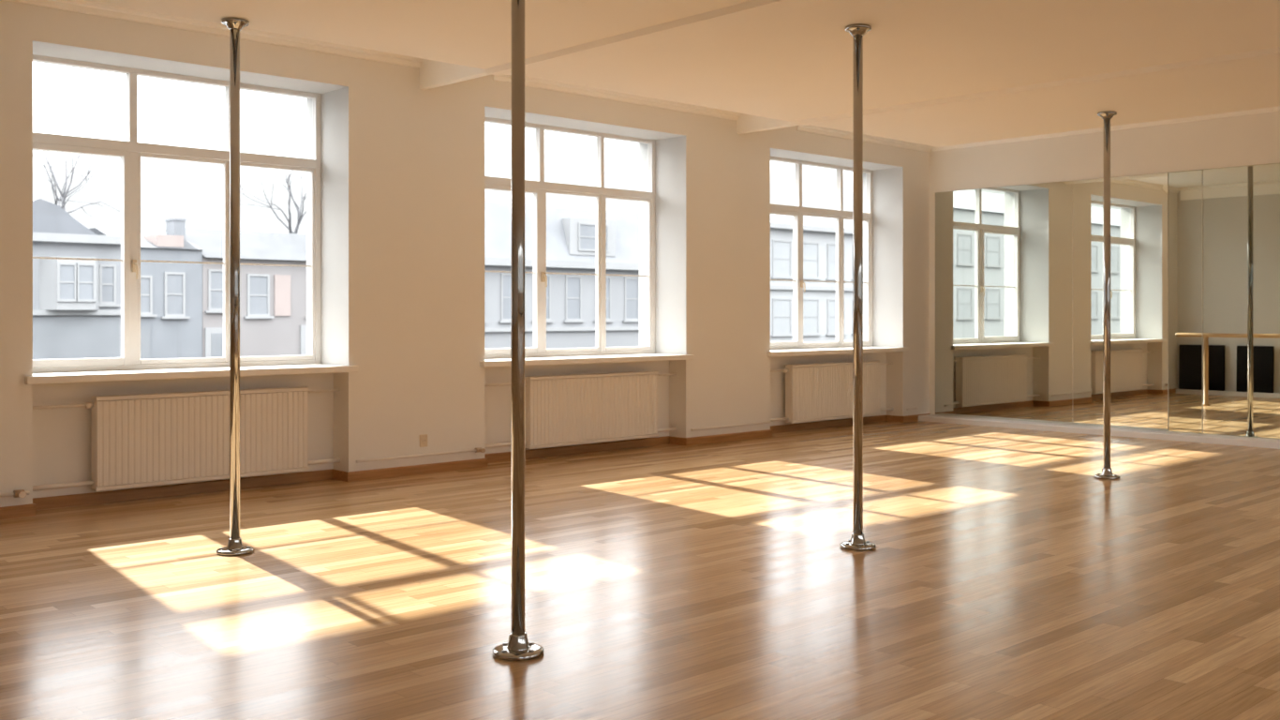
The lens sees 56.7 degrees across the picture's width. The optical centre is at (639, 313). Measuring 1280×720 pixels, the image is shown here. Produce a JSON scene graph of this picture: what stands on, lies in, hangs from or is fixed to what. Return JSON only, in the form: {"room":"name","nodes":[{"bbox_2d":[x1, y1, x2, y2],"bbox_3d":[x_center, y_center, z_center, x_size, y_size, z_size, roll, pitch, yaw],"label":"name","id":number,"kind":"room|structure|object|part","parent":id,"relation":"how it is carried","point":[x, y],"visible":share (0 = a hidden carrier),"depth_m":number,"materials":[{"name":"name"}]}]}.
{"room":"exercise studio","nodes":[
{"label":"exercise studio","id":0,"kind":"room"},
{"bbox_2d":[0,0,1177,506],"bbox_3d":[0.426,-0.390,12.190,23.050,3.380,0.690,0,0,-43],"label":"wall","id":1,"kind":"structure","parent":0,"point":[402,164],"depth_m":9.74,"materials":[{"name":"paint"}]},
{"bbox_2d":[0,489,29,497],"bbox_3d":[-5.701,1.145,5.930,4.910,0.049,0.100,0,0,-43],"label":"pipe","id":2,"kind":"object","parent":1,"relation":"attached to","point":[18,493],"visible":1,"depth_m":7.54,"materials":[{"name":"metal"}]},
{"bbox_2d":[32,386,340,491],"bbox_3d":[-3.198,0.877,8.554,2.270,0.645,0.165,0,0,-43],"label":"radiator","id":3,"kind":"object","parent":1,"relation":"attached to","point":[140,439],"visible":0.94,"depth_m":8.44,"materials":[{"name":"metal"}]},
{"bbox_3d":[-3.704,0.875,8.057,0.012,0.630,0.082,0,0,-43],"label":"panel","id":4,"kind":"part","parent":3,"relation":"part of","materials":[{"name":"metal"}]},
{"bbox_2d":[94,386,284,396],"bbox_3d":[-3.141,0.562,8.568,1.500,0.010,0.056,0,0,-43],"label":"grille","id":5,"kind":"object","parent":3,"relation":"attached to","point":[264,391],"depth_m":8.57,"materials":[{"name":"metal"}]},
{"bbox_3d":[-3.106,0.877,8.543,1.550,0.575,0.022,0,0,-43],"label":"panel","id":6,"kind":"part","parent":3,"relation":"part of","materials":[{"name":"metal"}]},
{"bbox_3d":[-3.106,0.573,8.543,1.550,0.036,0.022,0,0,-43],"label":"edge rail","id":7,"kind":"part","parent":3,"relation":"part of","materials":[{"name":"metal"}]},
{"bbox_3d":[-3.106,1.182,8.543,1.550,0.036,0.022,0,0,-43],"label":"edge rail","id":8,"kind":"part","parent":3,"relation":"part of","materials":[{"name":"metal"}]},
{"bbox_2d":[24,54,357,384],"bbox_3d":[-3.319,-0.665,8.684,2.370,2.240,0.790,0,0,-43],"label":"window","id":9,"kind":"structure","parent":1,"relation":"in","point":[129,366],"depth_m":8.57,"materials":[{"name":"white paint"}]},
{"bbox_3d":[-3.616,-0.320,8.507,0.028,0.140,0.065,0,0,-43],"label":"handle","id":10,"kind":"part","parent":9,"relation":"part of","materials":[{"name":"beige plastic"}]},
{"bbox_3d":[-3.227,0.425,8.585,2.370,0.050,0.520,0,0,-43],"label":"sill","id":11,"kind":"part","parent":9,"relation":"part of","materials":[{"name":"paint"}]},
{"bbox_2d":[356,446,485,462],"bbox_3d":[-1.746,1.145,9.615,1.200,0.042,0.096,0,0,-43],"label":"pipe","id":12,"kind":"object","parent":1,"relation":"attached to","point":[477,449],"visible":1,"depth_m":9.63,"materials":[{"name":"metal"}]},
{"bbox_2d":[419,433,427,446],"bbox_3d":[-1.760,1.030,9.666,0.070,0.100,0.020,0,0,-43],"label":"wall socket","id":13,"kind":"object","parent":1,"relation":"attached to","point":[423,438],"visible":1,"depth_m":9.66,"materials":[{"name":"beige plastic"}]},
{"bbox_2d":[484,371,676,448],"bbox_3d":[-0.539,0.877,11.034,2.429,0.645,0.165,0,0,-43],"label":"radiator","id":14,"kind":"object","parent":1,"relation":"attached to","point":[573,409],"visible":0.9,"depth_m":11.00,"materials":[{"name":"metal"}]},
{"bbox_3d":[-1.013,0.875,10.567,0.012,0.630,0.082,0,0,-43],"label":"panel","id":15,"kind":"part","parent":14,"relation":"part of","materials":[{"name":"metal"}]},
{"bbox_3d":[-0.403,0.877,11.063,1.580,0.575,0.022,0,0,-43],"label":"panel","id":16,"kind":"part","parent":14,"relation":"part of","materials":[{"name":"metal"}]},
{"bbox_3d":[-0.403,0.573,11.063,1.580,0.036,0.022,0,0,-43],"label":"edge rail","id":17,"kind":"part","parent":14,"relation":"part of","materials":[{"name":"metal"}]},
{"bbox_3d":[-0.403,1.182,11.063,1.580,0.036,0.022,0,0,-43],"label":"edge rail","id":18,"kind":"part","parent":14,"relation":"part of","materials":[{"name":"metal"}]},
{"bbox_2d":[479,117,693,367],"bbox_3d":[-0.660,-0.665,11.164,2.529,2.240,0.790,0,0,-43],"label":"window","id":19,"kind":"structure","parent":1,"relation":"in","point":[538,354],"depth_m":11.35,"materials":[{"name":"white paint"}]},
{"bbox_3d":[-0.890,-0.320,11.049,0.028,0.140,0.065,0,0,-43],"label":"handle","id":20,"kind":"part","parent":19,"relation":"part of","materials":[{"name":"beige plastic"}]},
{"bbox_3d":[-0.568,0.425,11.066,2.529,0.050,0.520,0,0,-43],"label":"sill","id":21,"kind":"part","parent":19,"relation":"part of","materials":[{"name":"paint"}]},
{"bbox_2d":[0,387,1177,519],"bbox_3d":[0.585,1.262,12.019,22.450,0.076,0.258,0,0,-43],"label":"baseboard","id":22,"kind":"structure","parent":1,"relation":"attached to","point":[45,502],"depth_m":9.42,"materials":[{"name":"brown wood"}]},
{"bbox_2d":[5,0,1178,193],"bbox_3d":[0.681,-2.033,11.916,22.450,0.075,0.060,0,0,-43],"label":"crown molding","id":23,"kind":"structure","parent":1,"relation":"attached to","point":[76,6],"depth_m":9.23,"materials":[{"name":"paint"}]},
{"bbox_2d":[690,420,771,431],"bbox_3d":[0.945,1.145,12.161,1.190,0.021,0.022,0,0,-43],"label":"pipe","id":24,"kind":"object","parent":1,"relation":"attached to","point":[768,422],"visible":1,"depth_m":12.13,"materials":[{"name":"metal"}]},
{"bbox_2d":[770,360,893,423],"bbox_3d":[2.163,0.877,13.553,2.430,0.645,0.165,0,0,-43],"label":"radiator","id":25,"kind":"object","parent":1,"relation":"attached to","point":[823,391],"visible":0.89,"depth_m":13.39,"materials":[{"name":"metal"}]},
{"bbox_3d":[1.627,0.875,13.029,0.012,0.630,0.082,0,0,-43],"label":"panel","id":26,"kind":"part","parent":25,"relation":"part of","materials":[{"name":"metal"}]},
{"bbox_3d":[2.255,0.877,13.542,1.630,0.575,0.022,0,0,-43],"label":"panel","id":27,"kind":"part","parent":25,"relation":"part of","materials":[{"name":"metal"}]},
{"bbox_3d":[2.255,0.573,13.542,1.630,0.036,0.022,0,0,-43],"label":"edge rail","id":28,"kind":"part","parent":25,"relation":"part of","materials":[{"name":"metal"}]},
{"bbox_3d":[2.255,1.182,13.542,1.630,0.036,0.022,0,0,-43],"label":"edge rail","id":29,"kind":"part","parent":25,"relation":"part of","materials":[{"name":"metal"}]},
{"bbox_2d":[767,156,908,356],"bbox_3d":[2.042,-0.665,13.683,2.530,2.240,0.790,0,0,-43],"label":"window","id":30,"kind":"structure","parent":1,"relation":"in","point":[796,347],"depth_m":13.88,"materials":[{"name":"white paint"}]},
{"bbox_3d":[1.871,-0.320,13.624,0.028,0.140,0.065,0,0,-43],"label":"handle","id":31,"kind":"part","parent":30,"relation":"part of","materials":[{"name":"beige plastic"}]},
{"bbox_3d":[1.950,-0.693,13.781,2.430,2.185,0.082,0,0,-43],"label":"frame","id":32,"kind":"part","parent":30,"relation":"part of","materials":[{"name":"white paint"}]},
{"bbox_3d":[2.134,0.425,13.585,2.530,0.050,0.520,0,0,-43],"label":"sill","id":33,"kind":"part","parent":30,"relation":"part of","materials":[{"name":"paint"}]},
{"bbox_2d":[0,392,1279,719],"bbox_3d":[4.576,1.360,7.740,23.050,0.120,12.860,0,0,-43],"label":"floor","id":34,"kind":"structure","parent":0,"point":[1003,578],"depth_m":5.59,"materials":[{"name":"brown wood"}]},
{"bbox_2d":[215,16,253,555],"bbox_3d":[-2.208,-0.150,6.473,0.196,2.900,0.196,0,0,30],"label":"pole","id":35,"kind":"object","parent":34,"relation":"on","point":[235,547],"visible":1,"depth_m":6.45,"materials":[{"name":"silver metal"}]},
{"bbox_2d":[491,0,543,660],"bbox_3d":[-0.466,-0.150,4.542,0.196,2.900,0.196,0,0,-5],"label":"pole","id":36,"kind":"object","parent":34,"relation":"on","point":[517,647],"visible":1,"depth_m":4.52,"materials":[{"name":"silver metal"}]},
{"bbox_2d":[840,23,876,550],"bbox_3d":[1.214,-0.150,6.615,0.196,2.900,0.196,0,0,18],"label":"pole","id":37,"kind":"object","parent":34,"relation":"on","point":[857,542],"visible":1,"depth_m":6.59,"materials":[{"name":"silver metal"}]},
{"bbox_2d":[918,414,1279,448],"bbox_3d":[7.391,1.268,10.351,0.270,0.065,11.460,0,0,-43],"label":"ledge","id":38,"kind":"object","parent":34,"relation":"on","point":[987,422],"visible":1,"depth_m":12.74,"materials":[{"name":"white paint"}]},
{"bbox_2d":[1093,110,1120,478],"bbox_3d":[3.708,-0.150,9.426,0.196,2.900,0.196,0,0,7],"label":"pole","id":39,"kind":"object","parent":34,"relation":"on","point":[1107,472],"visible":1,"depth_m":9.40,"materials":[{"name":"silver metal"}]},
{"bbox_2d":[1175,332,1279,405],"bbox_3d":[9.343,0.786,15.494,0.110,1.028,4.640,0,0,-43],"label":"ballet barre","id":40,"kind":"object","parent":34,"relation":"on","point":[1206,335],"visible":0.93,"depth_m":16.85,"materials":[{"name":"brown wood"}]},
{"bbox_3d":[8.047,0.812,16.884,0.110,0.975,0.110,0,0,-43],"label":"post","id":41,"kind":"part","parent":40,"relation":"part of","materials":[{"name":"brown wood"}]},
{"bbox_3d":[9.343,0.300,15.494,0.056,0.056,4.640,0,0,-43],"label":"rail","id":42,"kind":"part","parent":40,"relation":"part of","materials":[{"name":"brown wood"}]},
{"bbox_2d":[1244,165,1257,436],"bbox_3d":[6.366,-0.385,12.382,0.196,3.370,0.196,0,0,36],"label":"pole","id":43,"kind":"object","parent":34,"relation":"on","point":[1249,433],"visible":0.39,"depth_m":12.36,"materials":[{"name":"silver metal"}]},
{"bbox_2d":[83,0,1279,147],"bbox_3d":[1.570,-1.819,3.631,12.450,0.501,9.570,0,0,-43],"label":"ceiling","id":44,"kind":"structure","parent":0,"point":[938,73],"depth_m":7.23,"materials":[{"name":"paint"}]},
{"bbox_2d":[736,113,794,133],"bbox_3d":[2.025,-1.963,11.904,1.040,0.214,1.910,0,0,-43],"label":"beam","id":45,"kind":"structure","parent":44,"relation":"attached to","point":[745,123],"depth_m":12.05,"materials":[{"name":"paint"}]},
{"bbox_2d":[929,111,1279,439],"bbox_3d":[7.505,-0.385,10.471,0.060,3.370,11.480,0,0,-43],"label":"wall","id":46,"kind":"structure","parent":0,"point":[1250,140],"depth_m":13.06,"materials":[{"name":"paint"}]},
{"bbox_2d":[935,180,1072,424],"bbox_3d":[4.231,-0.128,13.928,0.008,2.725,1.782,0,0,-43],"label":"mirror panel","id":47,"kind":"object","parent":46,"relation":"attached to","point":[1004,255],"visible":1,"depth_m":13.90,"materials":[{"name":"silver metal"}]},
{"bbox_2d":[929,106,1279,150],"bbox_3d":[7.468,-2.035,10.396,0.095,0.070,11.420,0,0,-43],"label":"crown molding","id":48,"kind":"structure","parent":46,"relation":"attached to","point":[1273,109],"depth_m":12.88,"materials":[{"name":"paint"}]},
{"bbox_2d":[1072,172,1167,431],"bbox_3d":[5.200,-0.128,12.890,0.008,2.725,1.056,0,0,-43],"label":"mirror panel","id":49,"kind":"object","parent":46,"relation":"attached to","point":[1138,203],"visible":1,"depth_m":12.85,"materials":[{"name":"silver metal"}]},
{"bbox_2d":[1167,172,1168,431],"bbox_3d":[5.680,-0.128,12.375,0.008,2.725,0.350,0,0,-43],"label":"glass panel","id":50,"kind":"object","parent":46,"relation":"attached to","point":[1168,172],"visible":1,"depth_m":12.50,"materials":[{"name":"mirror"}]},
{"bbox_2d":[1202,169,1203,433],"bbox_3d":[6.396,-0.128,11.607,0.008,2.725,1.750,0,0,-43],"label":"glass panel","id":51,"kind":"object","parent":46,"relation":"attached to","point":[1202,170],"visible":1,"depth_m":12.24,"materials":[{"name":"mirror"}]},
{"bbox_2d":[1168,163,1279,187],"bbox_3d":[4.576,-2.195,7.740,23.050,0.250,12.860,0,0,-43],"label":"ceiling","id":52,"kind":"structure","parent":0,"point":[1272,171],"depth_m":17.90,"materials":[{"name":"paint"}]},
{"bbox_2d":[419,59,487,89],"bbox_3d":[-0.856,-1.945,9.217,0.780,0.250,1.910,0,0,-43],"label":"beam","id":53,"kind":"structure","parent":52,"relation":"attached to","point":[433,74],"depth_m":9.41,"materials":[{"name":"paint"}]},
{"bbox_2d":[1177,190,1279,392],"bbox_3d":[12.743,-0.385,15.623,0.250,3.370,12.470,0,0,-43],"label":"wall","id":54,"kind":"structure","parent":0,"point":[1225,219],"depth_m":19.00,"materials":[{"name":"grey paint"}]},
{"bbox_2d":[1175,388,1279,398],"bbox_3d":[12.748,1.265,15.347,0.120,0.070,11.460,0,0,-43],"label":"baseboard","id":55,"kind":"structure","parent":54,"relation":"attached to","point":[1178,391],"depth_m":18.89,"materials":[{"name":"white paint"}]},
{"bbox_2d":[1178,343,1225,390],"bbox_3d":[9.106,0.865,19.245,0.092,0.731,0.710,0,0,-43],"label":"mat","id":56,"kind":"object","parent":55,"relation":"on","point":[1190,356],"visible":0.96,"depth_m":19.25,"materials":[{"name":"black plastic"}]},
{"bbox_2d":[1235,345,1274,392],"bbox_3d":[9.661,0.865,18.649,0.092,0.731,0.540,0,0,-43],"label":"mat","id":57,"kind":"object","parent":55,"relation":"on","point":[1263,356],"visible":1,"depth_m":18.58,"materials":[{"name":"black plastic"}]},
{"bbox_2d":[1178,179,1279,200],"bbox_3d":[12.769,-1.970,15.339,0.100,0.200,11.420,0,0,-43],"label":"crown molding","id":58,"kind":"structure","parent":54,"relation":"attached to","point":[1264,187],"depth_m":18.96,"materials":[{"name":"paint"}]},
{"label":"outside","id":59,"kind":"structure","parent":0,"visible":0},
{"bbox_3d":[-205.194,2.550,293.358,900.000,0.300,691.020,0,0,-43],"label":"ground","id":60,"kind":"structure","parent":59,"visible":0},
{"bbox_2d":[32,198,120,358],"bbox_3d":[-31.555,-1.600,58.091,9.280,8.000,9.990,0,0,-43],"label":"house","id":61,"kind":"structure","parent":60,"relation":"on","point":[77,303],"depth_m":56.58,"materials":[{"name":"stone"}]},
{"bbox_3d":[-28.698,-3.600,55.005,9.250,0.400,0.600,0,0,-43],"label":"cornice","id":62,"kind":"part","parent":61,"relation":"part of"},
{"bbox_2d":[32,101,152,222],"bbox_3d":[-34.896,-5.529,73.480,10.730,16.005,15.599,0,0,-43],"label":"bare tree","id":63,"kind":"object","parent":60,"relation":"on","point":[65,194],"visible":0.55,"depth_m":72.42,"materials":[{"name":"grey plant"}]},
{"bbox_2d":[89,218,202,358],"bbox_3d":[-26.953,-1.300,62.922,3.960,7.400,9.200,0,0,-43],"label":"house","id":64,"kind":"structure","parent":60,"relation":"on","point":[171,292],"depth_m":60.08,"materials":[{"name":"grey brick"}]},
{"bbox_3d":[-24.766,1.500,58.890,0.900,1.800,0.080,0,0,-43],"label":"door","id":65,"kind":"part","parent":64,"relation":"part of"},
{"bbox_2d":[164,227,306,357],"bbox_3d":[-22.022,-1.150,67.384,9.300,7.100,9.400,0,0,-43],"label":"house","id":66,"kind":"structure","parent":60,"relation":"on","point":[273,299],"depth_m":63.58,"materials":[{"name":"pink painted plaster"},{"name":"dark slate"},{"name":"glass"}]},
{"bbox_3d":[-21.791,1.550,61.638,1.600,1.700,0.120,0,0,-43],"label":"garage door","id":67,"kind":"part","parent":66,"relation":"part of","materials":[{"name":"white"}]},
{"bbox_3d":[-19.274,-1.000,63.998,0.900,2.200,0.100,0,0,-43],"label":"wall panel","id":68,"kind":"part","parent":66,"relation":"part of","materials":[{"name":"pink paint"}]},
{"bbox_3d":[-17.768,1.500,65.388,2.000,1.800,0.120,0,0,-43],"label":"garage door","id":69,"kind":"part","parent":66,"relation":"part of","materials":[{"name":"white"}]},
{"bbox_2d":[200,104,306,233],"bbox_3d":[-22.294,-5.214,75.414,9.888,15.261,12.716,0,0,8],"label":"bare tree","id":70,"kind":"object","parent":60,"relation":"on","point":[300,215],"visible":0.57,"depth_m":74.82,"materials":[{"name":"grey plant"}]},
{"bbox_2d":[484,202,639,348],"bbox_3d":[-8.240,-2.550,82.150,26.400,9.900,12.600,0,0,-43],"label":"building","id":71,"kind":"structure","parent":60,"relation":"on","point":[570,232],"depth_m":77.73,"materials":[{"name":"stone"}]},
{"bbox_3d":[-4.148,-3.225,77.762,26.400,0.450,0.600,0,0,-43],"label":"cornice","id":72,"kind":"part","parent":71,"relation":"part of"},
{"bbox_2d":[770,214,852,342],"bbox_3d":[15.944,-3.250,106.069,32.400,11.300,14.600,0,0,-43],"label":"building","id":73,"kind":"structure","parent":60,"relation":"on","point":[819,233],"depth_m":94.84,"materials":[{"name":"plaster"},{"name":"glass"}]},
{"bbox_3d":[20.718,-6.800,100.950,32.400,0.400,0.600,0,0,-43],"label":"cornice","id":74,"kind":"part","parent":73,"relation":"part of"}
]}

